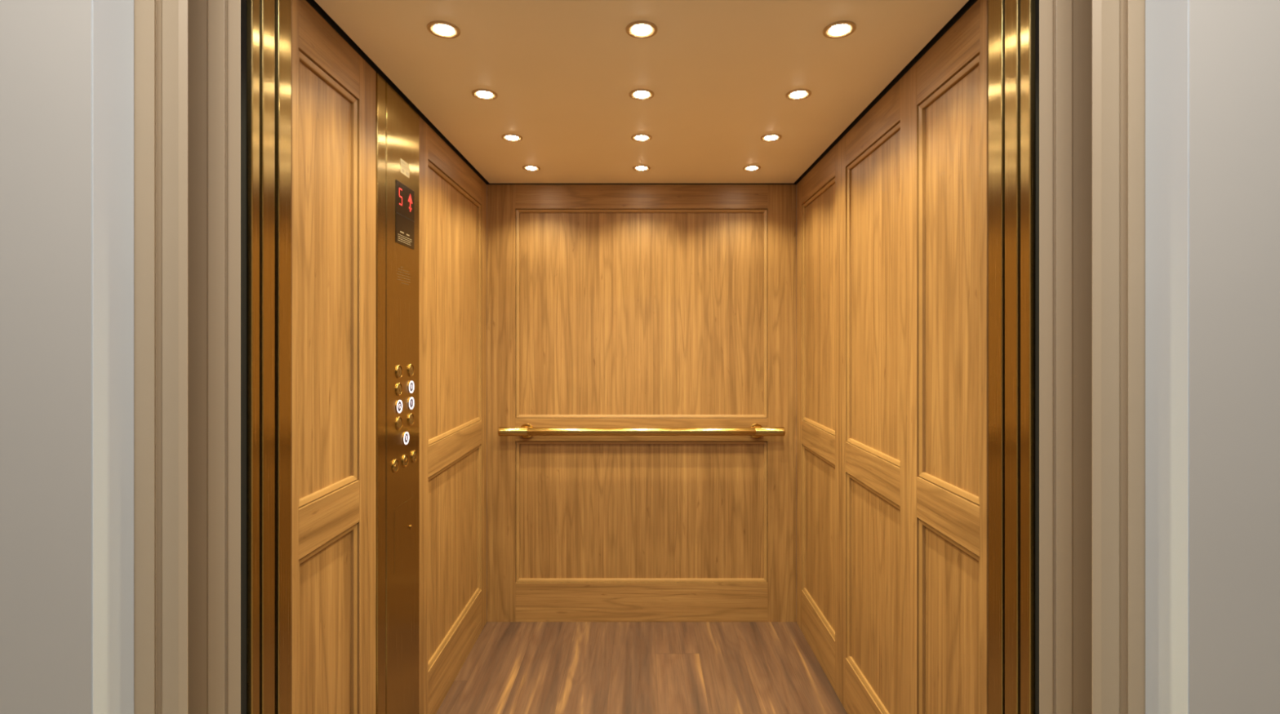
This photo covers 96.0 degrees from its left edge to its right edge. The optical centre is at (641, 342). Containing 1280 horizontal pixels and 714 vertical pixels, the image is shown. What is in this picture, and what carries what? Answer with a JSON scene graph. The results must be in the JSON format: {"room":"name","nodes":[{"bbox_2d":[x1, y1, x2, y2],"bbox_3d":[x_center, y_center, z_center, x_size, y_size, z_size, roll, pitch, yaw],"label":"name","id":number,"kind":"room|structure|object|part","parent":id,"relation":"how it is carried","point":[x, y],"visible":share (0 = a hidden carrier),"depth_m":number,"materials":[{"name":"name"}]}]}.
{"room":"elevator interior","nodes":[
{"label":"elevator interior","id":0,"kind":"room"},
{"bbox_2d":[0,0,133,713],"bbox_3d":[-2.038,0.070,0.969,2.324,2.800,0.100,0,0,0],"label":"wall","id":1,"kind":"structure","parent":0,"point":[67,66],"depth_m":0.92,"materials":[{"name":"paint"}]},
{"bbox_2d":[133,0,240,713],"bbox_3d":[-0.901,0.240,1.080,0.298,2.460,0.170,0,0,0],"label":"trim","id":2,"kind":"structure","parent":1,"relation":"attached to","point":[187,53],"depth_m":1.04,"materials":[{"name":"beige wood"}]},
{"bbox_2d":[240,0,246,713],"bbox_3d":[-1.010,0.240,1.185,0.379,2.460,0.024,0,0,0],"label":"trim","id":3,"kind":"structure","parent":1,"relation":"attached to","point":[243,2],"depth_m":1.19,"materials":[{"name":"metal"}]},
{"bbox_2d":[291,0,487,713],"bbox_3d":[-0.835,0.290,2.182,0.046,2.360,1.686,0,0,0],"label":"wall","id":4,"kind":"structure","parent":0,"point":[333,80],"depth_m":1.65,"materials":[{"name":"wood"}]},
{"bbox_2d":[246,0,259,713],"bbox_3d":[-1.006,0.286,1.215,0.387,2.352,0.024,0,0,0],"label":"sliding door","id":5,"kind":"structure","parent":4,"relation":"in","point":[252,6],"depth_m":1.21,"materials":[{"name":"gold metal"}]},
{"bbox_2d":[259,0,275,713],"bbox_3d":[-1.006,0.286,1.258,0.387,2.352,0.040,0,0,0],"label":"sliding door","id":6,"kind":"structure","parent":4,"relation":"in","point":[267,7],"depth_m":1.25,"materials":[{"name":"gold metal"}]},
{"bbox_2d":[275,0,291,713],"bbox_3d":[-0.857,0.290,1.315,0.087,2.360,0.046,0,0,0],"label":"door frame","id":7,"kind":"structure","parent":4,"relation":"attached to","point":[282,7],"depth_m":1.30,"materials":[{"name":"gold metal"}]},
{"bbox_3d":[-0.835,-0.151,1.513,0.012,1.078,0.274,0,0,0],"label":"panel","id":8,"kind":"part","parent":4,"relation":"part of","materials":[{"name":"brown wood"}]},
{"bbox_3d":[-0.835,0.888,1.513,0.012,0.723,0.274,0,0,0],"label":"panel","id":9,"kind":"part","parent":4,"relation":"part of","materials":[{"name":"brown wood"}]},
{"bbox_3d":[-0.827,-0.795,1.513,0.028,0.190,0.294,0,0,0],"label":"rail","id":10,"kind":"part","parent":4,"relation":"part of","materials":[{"name":"brown wood"}]},
{"bbox_3d":[-0.827,0.458,1.513,0.028,0.119,0.294,0,0,0],"label":"rail","id":11,"kind":"part","parent":4,"relation":"part of","materials":[{"name":"brown wood"}]},
{"bbox_3d":[-0.826,-0.151,1.513,0.026,1.098,0.294,0,0,0],"label":"moulding","id":12,"kind":"part","parent":4,"relation":"part of","materials":[{"name":"brown wood"}]},
{"bbox_3d":[-0.826,0.888,1.513,0.026,0.743,0.294,0,0,0],"label":"moulding","id":13,"kind":"part","parent":4,"relation":"part of","materials":[{"name":"brown wood"}]},
{"bbox_2d":[375,72,419,713],"bbox_3d":[-0.821,0.320,1.931,0.035,2.293,0.332,0,0,0],"label":"control panel","id":14,"kind":"object","parent":4,"relation":"attached to","point":[397,123],"visible":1,"depth_m":1.89,"materials":[{"name":"gold metal"}]},
{"bbox_3d":[-0.824,0.320,1.794,0.029,2.293,0.058,0,0,0],"label":"plate","id":15,"kind":"part","parent":14,"relation":"part of","materials":[{"name":"gold metal"}]},
{"bbox_3d":[-0.809,0.655,1.968,0.001,0.214,0.167,0,0,0],"label":"service door","id":16,"kind":"part","parent":14,"relation":"part of","materials":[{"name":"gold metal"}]},
{"bbox_2d":[401,161,408,176],"bbox_3d":[-0.808,-0.593,1.968,0.001,0.034,0.061,0,0,0],"label":"print","id":17,"kind":"object","parent":14,"relation":"attached to","point":[405,165],"depth_m":1.97},
{"bbox_2d":[398,231,412,245],"bbox_3d":[-0.807,-0.355,1.965,0.001,0.034,0.114,0,0,0],"label":"print","id":18,"kind":"object","parent":14,"relation":"attached to","point":[405,237],"depth_m":1.97},
{"bbox_3d":[-0.835,-0.151,2.561,0.012,1.078,0.712,0,0,0],"label":"panel","id":19,"kind":"part","parent":4,"relation":"part of","materials":[{"name":"brown wood"}]},
{"bbox_3d":[-0.835,0.888,2.561,0.012,0.723,0.712,0,0,0],"label":"panel","id":20,"kind":"part","parent":4,"relation":"part of","materials":[{"name":"brown wood"}]},
{"bbox_3d":[-0.827,-0.795,2.561,0.028,0.190,0.732,0,0,0],"label":"rail","id":21,"kind":"part","parent":4,"relation":"part of","materials":[{"name":"brown wood"}]},
{"bbox_3d":[-0.827,0.458,2.561,0.028,0.119,0.732,0,0,0],"label":"rail","id":22,"kind":"part","parent":4,"relation":"part of","materials":[{"name":"brown wood"}]},
{"bbox_3d":[-0.827,1.365,2.561,0.028,0.210,0.732,0,0,0],"label":"rail","id":23,"kind":"part","parent":4,"relation":"part of","materials":[{"name":"brown wood"}]},
{"bbox_3d":[-0.826,-0.151,2.561,0.026,1.098,0.732,0,0,0],"label":"moulding","id":24,"kind":"part","parent":4,"relation":"part of","materials":[{"name":"brown wood"}]},
{"bbox_3d":[-0.826,0.888,2.561,0.026,0.743,0.732,0,0,0],"label":"moulding","id":25,"kind":"part","parent":4,"relation":"part of","materials":[{"name":"brown wood"}]},
{"bbox_2d":[486,181,796,622],"bbox_3d":[0.000,0.290,3.047,1.626,2.360,0.046,0,0,0],"label":"wall","id":26,"kind":"structure","parent":0,"point":[609,305],"depth_m":3.04,"materials":[{"name":"wood"}]},
{"bbox_2d":[497,423,785,438],"bbox_3d":[0.000,0.466,2.985,1.470,0.078,0.079,0,0,0],"label":"handrail","id":27,"kind":"object","parent":26,"relation":"attached to","point":[526,430],"visible":1,"depth_m":2.95,"materials":[{"name":"gold metal"}]},
{"bbox_3d":[0.000,-0.796,3.039,1.324,0.188,0.028,0,0,0],"label":"rail","id":28,"kind":"part","parent":26,"relation":"part of","materials":[{"name":"brown wood"}]},
{"bbox_3d":[0.000,0.460,3.039,1.324,0.118,0.028,0,0,0],"label":"rail","id":29,"kind":"part","parent":26,"relation":"part of","materials":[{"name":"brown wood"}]},
{"bbox_3d":[0.000,1.367,3.039,1.324,0.205,0.028,0,0,0],"label":"rail","id":30,"kind":"part","parent":26,"relation":"part of","materials":[{"name":"brown wood"}]},
{"bbox_3d":[0.000,-0.150,3.047,1.304,1.083,0.012,0,0,0],"label":"panel","id":31,"kind":"part","parent":26,"relation":"part of","materials":[{"name":"brown wood"}]},
{"bbox_3d":[0.000,0.892,3.047,1.304,0.726,0.012,0,0,0],"label":"panel","id":32,"kind":"part","parent":26,"relation":"part of","materials":[{"name":"brown wood"}]},
{"bbox_3d":[0.000,-0.150,3.038,1.324,1.103,0.026,0,0,0],"label":"moulding","id":33,"kind":"part","parent":26,"relation":"part of","materials":[{"name":"brown wood"}]},
{"bbox_3d":[0.000,0.892,3.038,1.324,0.746,0.026,0,0,0],"label":"moulding","id":34,"kind":"part","parent":26,"relation":"part of","materials":[{"name":"brown wood"}]},
{"bbox_2d":[314,0,968,183],"bbox_3d":[0.000,-0.842,2.158,1.594,0.020,1.716,0,0,0],"label":"ceiling","id":35,"kind":"structure","parent":0,"point":[562,73],"depth_m":1.78,"materials":[{"name":"paint"}]},
{"bbox_2d":[426,20,460,38],"bbox_3d":[-0.526,-0.829,1.532,0.084,0.007,0.084,0,0,0],"label":"recessed light","id":36,"kind":"object","parent":35,"relation":"in","point":[443,29],"visible":1,"depth_m":1.53,"materials":[{"name":"beige"}]},
{"bbox_2d":[471,88,497,100],"bbox_3d":[-0.526,-0.829,1.932,0.084,0.007,0.084,0,0,0],"label":"recessed light","id":37,"kind":"object","parent":35,"relation":"in","point":[482,94],"visible":1,"depth_m":1.93,"materials":[{"name":"beige"}]},
{"bbox_2d":[501,133,522,142],"bbox_3d":[-0.526,-0.829,2.340,0.084,0.007,0.084,0,0,0],"label":"recessed light","id":38,"kind":"object","parent":35,"relation":"in","point":[508,137],"visible":1,"depth_m":2.33,"materials":[{"name":"beige"}]},
{"bbox_2d":[522,164,540,171],"bbox_3d":[-0.526,-0.829,2.748,0.084,0.007,0.084,0,0,0],"label":"recessed light","id":39,"kind":"object","parent":35,"relation":"in","point":[529,167],"visible":1,"depth_m":2.74,"materials":[{"name":"beige"}]},
{"bbox_2d":[626,20,657,38],"bbox_3d":[0.000,-0.829,1.532,0.084,0.007,0.084,0,0,0],"label":"recessed light","id":40,"kind":"object","parent":35,"relation":"in","point":[641,28],"visible":1,"depth_m":1.52,"materials":[{"name":"beige"}]},
{"bbox_2d":[629,88,653,100],"bbox_3d":[0.000,-0.829,1.932,0.084,0.007,0.084,0,0,0],"label":"recessed light","id":41,"kind":"object","parent":35,"relation":"in","point":[637,94],"visible":1,"depth_m":1.93,"materials":[{"name":"beige"}]},
{"bbox_2d":[631,133,652,142],"bbox_3d":[0.000,-0.829,2.340,0.084,0.007,0.084,0,0,0],"label":"recessed light","id":42,"kind":"object","parent":35,"relation":"in","point":[638,137],"visible":1,"depth_m":2.33,"materials":[{"name":"beige"}]},
{"bbox_2d":[632,164,650,171],"bbox_3d":[0.000,-0.829,2.748,0.084,0.007,0.084,0,0,0],"label":"recessed light","id":43,"kind":"object","parent":35,"relation":"in","point":[641,167],"visible":1,"depth_m":2.74,"materials":[{"name":"beige"}]},
{"bbox_2d":[742,164,760,171],"bbox_3d":[0.526,-0.829,2.748,0.084,0.007,0.084,0,0,0],"label":"recessed light","id":44,"kind":"object","parent":35,"relation":"in","point":[753,167],"visible":1,"depth_m":2.74,"materials":[{"name":"beige"}]},
{"bbox_2d":[760,133,782,142],"bbox_3d":[0.526,-0.829,2.340,0.084,0.007,0.084,0,0,0],"label":"recessed light","id":45,"kind":"object","parent":35,"relation":"in","point":[770,137],"visible":1,"depth_m":2.33,"materials":[{"name":"beige"}]},
{"bbox_2d":[785,88,811,100],"bbox_3d":[0.526,-0.829,1.932,0.084,0.007,0.084,0,0,0],"label":"recessed light","id":46,"kind":"object","parent":35,"relation":"in","point":[797,94],"visible":1,"depth_m":1.93,"materials":[{"name":"beige"}]},
{"bbox_2d":[822,20,856,38],"bbox_3d":[0.526,-0.829,1.532,0.084,0.007,0.084,0,0,0],"label":"recessed light","id":47,"kind":"object","parent":35,"relation":"in","point":[838,29],"visible":1,"depth_m":1.53,"materials":[{"name":"beige"}]},
{"bbox_2d":[435,622,847,713],"bbox_3d":[0.000,1.490,2.135,1.720,0.040,1.840,0,0,0],"label":"floor","id":48,"kind":"structure","parent":0,"point":[512,668],"depth_m":2.57,"materials":[{"name":"brown wood"}]},
{"bbox_2d":[795,0,988,713],"bbox_3d":[0.835,0.290,2.191,0.046,2.360,1.668,0,0,0],"label":"wall","id":49,"kind":"structure","parent":0,"point":[892,216],"depth_m":1.78,"materials":[{"name":"wood"}]},
{"bbox_3d":[0.827,-0.795,2.673,0.028,0.190,0.508,0,0,0],"label":"rail","id":50,"kind":"part","parent":49,"relation":"part of","materials":[{"name":"brown wood"}]},
{"bbox_3d":[0.827,0.458,2.673,0.028,0.119,0.508,0,0,0],"label":"rail","id":51,"kind":"part","parent":49,"relation":"part of","materials":[{"name":"brown wood"}]},
{"bbox_3d":[0.827,1.365,2.673,0.028,0.210,0.508,0,0,0],"label":"rail","id":52,"kind":"part","parent":49,"relation":"part of","materials":[{"name":"brown wood"}]},
{"bbox_3d":[0.826,-0.151,2.673,0.026,1.098,0.508,0,0,0],"label":"moulding","id":53,"kind":"part","parent":49,"relation":"part of","materials":[{"name":"brown wood"}]},
{"bbox_3d":[0.826,0.888,2.673,0.026,0.743,0.508,0,0,0],"label":"moulding","id":54,"kind":"part","parent":49,"relation":"part of","materials":[{"name":"brown wood"}]},
{"bbox_3d":[0.835,-0.151,2.673,0.012,1.078,0.488,0,0,0],"label":"panel","id":55,"kind":"part","parent":49,"relation":"part of","materials":[{"name":"brown wood"}]},
{"bbox_3d":[0.835,0.888,2.673,0.012,0.723,0.488,0,0,0],"label":"panel","id":56,"kind":"part","parent":49,"relation":"part of","materials":[{"name":"brown wood"}]},
{"bbox_3d":[0.827,1.365,2.054,0.028,0.210,0.484,0,0,0],"label":"rail","id":57,"kind":"part","parent":49,"relation":"part of","materials":[{"name":"brown wood"}]},
{"bbox_3d":[0.827,-0.795,2.054,0.028,0.190,0.484,0,0,0],"label":"rail","id":58,"kind":"part","parent":49,"relation":"part of","materials":[{"name":"brown wood"}]},
{"bbox_3d":[0.827,0.458,2.054,0.028,0.119,0.484,0,0,0],"label":"rail","id":59,"kind":"part","parent":49,"relation":"part of","materials":[{"name":"brown wood"}]},
{"bbox_3d":[0.826,-0.151,2.054,0.026,1.098,0.484,0,0,0],"label":"moulding","id":60,"kind":"part","parent":49,"relation":"part of","materials":[{"name":"brown wood"}]},
{"bbox_3d":[0.826,0.888,2.054,0.026,0.743,0.484,0,0,0],"label":"moulding","id":61,"kind":"part","parent":49,"relation":"part of","materials":[{"name":"brown wood"}]},
{"bbox_3d":[0.835,-0.151,2.054,0.012,1.078,0.464,0,0,0],"label":"panel","id":62,"kind":"part","parent":49,"relation":"part of","materials":[{"name":"brown wood"}]},
{"bbox_3d":[0.835,0.888,2.054,0.012,0.723,0.464,0,0,0],"label":"panel","id":63,"kind":"part","parent":49,"relation":"part of","materials":[{"name":"brown wood"}]},
{"bbox_3d":[0.827,-0.795,1.544,0.028,0.190,0.316,0,0,0],"label":"rail","id":64,"kind":"part","parent":49,"relation":"part of","materials":[{"name":"brown wood"}]},
{"bbox_3d":[0.827,0.458,1.544,0.028,0.119,0.316,0,0,0],"label":"rail","id":65,"kind":"part","parent":49,"relation":"part of","materials":[{"name":"brown wood"}]},
{"bbox_3d":[0.826,-0.151,1.544,0.026,1.098,0.316,0,0,0],"label":"moulding","id":66,"kind":"part","parent":49,"relation":"part of","materials":[{"name":"brown wood"}]},
{"bbox_3d":[0.826,0.888,1.544,0.026,0.743,0.316,0,0,0],"label":"moulding","id":67,"kind":"part","parent":49,"relation":"part of","materials":[{"name":"brown wood"}]},
{"bbox_3d":[0.835,-0.151,1.544,0.012,1.078,0.296,0,0,0],"label":"panel","id":68,"kind":"part","parent":49,"relation":"part of","materials":[{"name":"brown wood"}]},
{"bbox_3d":[0.835,0.888,1.544,0.012,0.723,0.296,0,0,0],"label":"panel","id":69,"kind":"part","parent":49,"relation":"part of","materials":[{"name":"brown wood"}]},
{"bbox_2d":[988,0,1004,713],"bbox_3d":[0.857,0.290,1.326,0.087,2.360,0.051,0,0,0],"label":"door frame","id":70,"kind":"structure","parent":49,"relation":"attached to","point":[996,7],"depth_m":1.32,"materials":[{"name":"gold metal"}]},
{"bbox_2d":[1004,0,1020,713],"bbox_3d":[1.006,0.286,1.269,0.387,2.352,0.043,0,0,0],"label":"sliding door","id":71,"kind":"structure","parent":49,"relation":"in","point":[1012,7],"depth_m":1.26,"materials":[{"name":"gold metal"}]},
{"bbox_2d":[1020,0,1035,713],"bbox_3d":[1.006,0.286,1.222,0.387,2.352,0.031,0,0,0],"label":"sliding door","id":72,"kind":"structure","parent":49,"relation":"in","point":[1027,7],"depth_m":1.21,"materials":[{"name":"gold metal"}]},
{"bbox_2d":[1145,0,1279,713],"bbox_3d":[2.034,0.070,0.966,2.331,2.800,0.100,0,0,0],"label":"wall","id":73,"kind":"structure","parent":0,"point":[1212,67],"depth_m":0.92,"materials":[{"name":"paint"}]},
{"bbox_2d":[1039,0,1145,713],"bbox_3d":[0.898,0.240,1.080,0.304,2.460,0.170,0,0,0],"label":"trim","id":74,"kind":"structure","parent":73,"relation":"attached to","point":[1092,52],"depth_m":1.04,"materials":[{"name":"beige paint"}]},
{"bbox_3d":[0.000,1.491,1.167,2.400,0.038,0.094,0,0,0],"label":"trim","id":75,"kind":"structure","parent":0,"visible":0},
{"bbox_2d":[1035,0,1039,713],"bbox_3d":[1.010,0.240,1.189,0.379,2.460,0.024,0,0,0],"label":"trim","id":76,"kind":"structure","parent":75,"relation":"on","point":[1037,2],"depth_m":1.20,"materials":[{"name":"metal"}]}
]}

